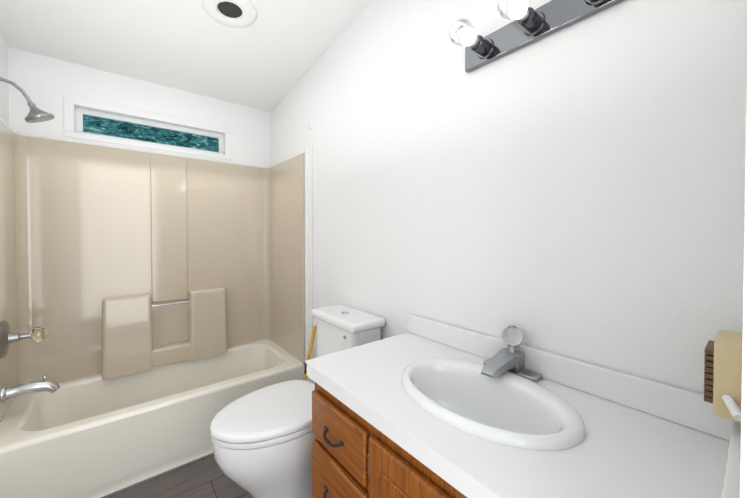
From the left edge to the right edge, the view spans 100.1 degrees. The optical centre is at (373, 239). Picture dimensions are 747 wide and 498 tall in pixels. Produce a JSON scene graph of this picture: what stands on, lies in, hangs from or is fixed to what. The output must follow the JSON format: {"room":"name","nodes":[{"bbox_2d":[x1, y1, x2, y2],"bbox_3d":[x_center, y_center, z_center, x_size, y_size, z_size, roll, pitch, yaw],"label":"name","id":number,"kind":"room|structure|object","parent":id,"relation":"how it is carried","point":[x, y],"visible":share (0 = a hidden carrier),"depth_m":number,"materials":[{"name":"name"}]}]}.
{"room":"bathroom","nodes":[
{"label":"bathroom","id":0,"kind":"room"},
{"bbox_2d":[0,32,8,127],"bbox_3d":[-0.850,-0.143,0.259,0.100,2.620,3.660,-1,1,-39],"label":"wall","id":1,"kind":"structure","parent":0,"point":[4,103],"depth_m":1.57,"materials":[{"name":"white paint"}]},
{"bbox_2d":[0,77,53,122],"bbox_3d":[-1.616,-0.640,1.442,0.204,0.197,0.104,-1,1,-39],"label":"shower head","id":2,"kind":"object","parent":1,"relation":"attached to","point":[35,114],"visible":1,"depth_m":1.44},
{"bbox_2d":[8,47,269,167],"bbox_3d":[-1.393,-0.170,2.108,1.380,2.620,0.100,-1,1,-39],"label":"wall","id":3,"kind":"structure","parent":0,"point":[90,83],"depth_m":1.89,"materials":[{"name":"white paint"}]},
{"bbox_2d":[64,95,231,159],"bbox_3d":[-1.423,-0.698,2.069,0.885,0.233,0.102,-1,1,-39],"label":"window","id":4,"kind":"structure","parent":3,"relation":"in","point":[88,119],"depth_m":2.01,"materials":[{"name":"white"}]},
{"bbox_2d":[102,453,252,497],"bbox_3d":[-0.275,1.185,0.744,1.580,0.050,3.660,-1,1,-39],"label":"floor","id":5,"kind":"structure","parent":0,"point":[205,477],"depth_m":1.46,"materials":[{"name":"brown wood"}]},
{"bbox_2d":[0,120,304,497],"bbox_3d":[-1.159,0.299,1.826,1.372,1.690,0.636,-1,1,-39],"label":"bathtub","id":6,"kind":"object","parent":5,"relation":"on","point":[160,298],"visible":0.88,"depth_m":1.84,"materials":[{"name":"beige plastic"}]},
{"bbox_2d":[0,320,46,357],"bbox_3d":[-1.614,0.450,1.450,0.138,0.164,0.164,-1,1,-39],"label":"tub valve","id":7,"kind":"object","parent":6,"relation":"attached to","point":[36,334],"visible":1,"depth_m":1.42,"materials":[{"name":"silver metal"}]},
{"bbox_2d":[1,375,59,401],"bbox_3d":[-1.597,0.695,1.468,0.182,0.091,0.072,-1,1,-39],"label":"tub spout","id":8,"kind":"object","parent":6,"relation":"attached to","point":[13,391],"visible":1,"depth_m":1.45,"materials":[{"name":"silver metal"}]},
{"bbox_2d":[94,451,212,497],"bbox_3d":[-0.964,1.143,1.597,1.340,0.009,0.010,-1,1,-39],"label":"trim","id":9,"kind":"structure","parent":6,"relation":"attached to","point":[148,477],"depth_m":1.51,"materials":[{"name":"white"}]},
{"bbox_2d":[210,304,384,497],"bbox_3d":[-0.321,0.750,1.343,0.682,0.802,0.372,-1,1,-39],"label":"toilet","id":10,"kind":"object","parent":5,"relation":"on","point":[263,438],"visible":0.67,"depth_m":1.18,"materials":[{"name":"white ceramic"}]},
{"bbox_2d":[302,326,316,380],"bbox_3d":[-0.405,0.835,1.810,0.222,0.617,0.128,-1,1,-39],"label":"plunger","id":11,"kind":"object","parent":5,"relation":"on","point":[310,346],"visible":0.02,"depth_m":1.87,"materials":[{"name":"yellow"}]},
{"bbox_2d":[304,314,740,497],"bbox_3d":[0.242,0.738,0.795,0.497,0.843,0.893,-1,1,-39],"label":"bathroom vanity","id":12,"kind":"object","parent":5,"relation":"on","point":[422,407],"visible":0.96,"depth_m":0.69,"materials":[{"name":"brown wood"}]},
{"bbox_2d":[481,325,541,381],"bbox_3d":[0.363,0.320,0.880,0.161,0.134,0.156,-1,1,-39],"label":"sink faucet","id":13,"kind":"object","parent":12,"relation":"on","point":[510,358],"visible":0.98,"depth_m":0.88,"materials":[{"name":"grey metal"}]},
{"bbox_2d":[0,0,372,111],"bbox_3d":[-0.275,-1.183,0.709,1.580,0.415,3.660,-1,1,-39],"label":"ceiling","id":14,"kind":"structure","parent":0,"point":[271,55],"depth_m":1.65,"materials":[{"name":"white paint"}]},
{"bbox_2d":[201,0,256,27],"bbox_3d":[-0.672,-1.076,1.465,0.236,0.037,0.236,-1,1,-39],"label":"recessed light","id":15,"kind":"object","parent":14,"relation":"attached to","point":[244,12],"visible":0.98,"depth_m":1.47,"materials":[{"name":"white"}]},
{"bbox_2d":[270,0,746,394],"bbox_3d":[0.301,-0.157,1.189,0.100,2.620,3.660,-1,1,-39],"label":"wall","id":16,"kind":"structure","parent":0,"point":[576,191],"depth_m":0.89,"materials":[{"name":"white paint"}]},
{"bbox_2d":[305,146,312,382],"bbox_3d":[-0.410,0.282,1.980,0.020,1.720,0.074,-1,1,-39],"label":"trim","id":17,"kind":"structure","parent":16,"relation":"attached to","point":[308,249],"depth_m":1.97,"materials":[{"name":"white"}]},
{"bbox_2d":[449,0,624,72],"bbox_3d":[0.397,-0.606,0.836,0.184,0.084,0.460,-1,1,-39],"label":"sconce","id":18,"kind":"object","parent":16,"relation":"attached to","point":[528,26],"visible":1,"depth_m":0.87,"materials":[{"name":"grey metal"}]},
{"bbox_2d":[740,112,746,497],"bbox_3d":[0.527,-0.145,0.369,0.580,2.620,0.100,-1,1,-39],"label":"wall","id":19,"kind":"structure","parent":0,"point":[743,475],"depth_m":0.23,"materials":[{"name":"white paint"}]},
{"bbox_2d":[704,330,742,422],"bbox_3d":[0.610,0.235,0.540,0.153,0.125,0.051,-1,1,-39],"label":"key rack","id":20,"kind":"object","parent":19,"relation":"attached to","point":[723,374],"visible":0.94,"depth_m":0.52,"materials":[{"name":"brown wood"}]}
]}

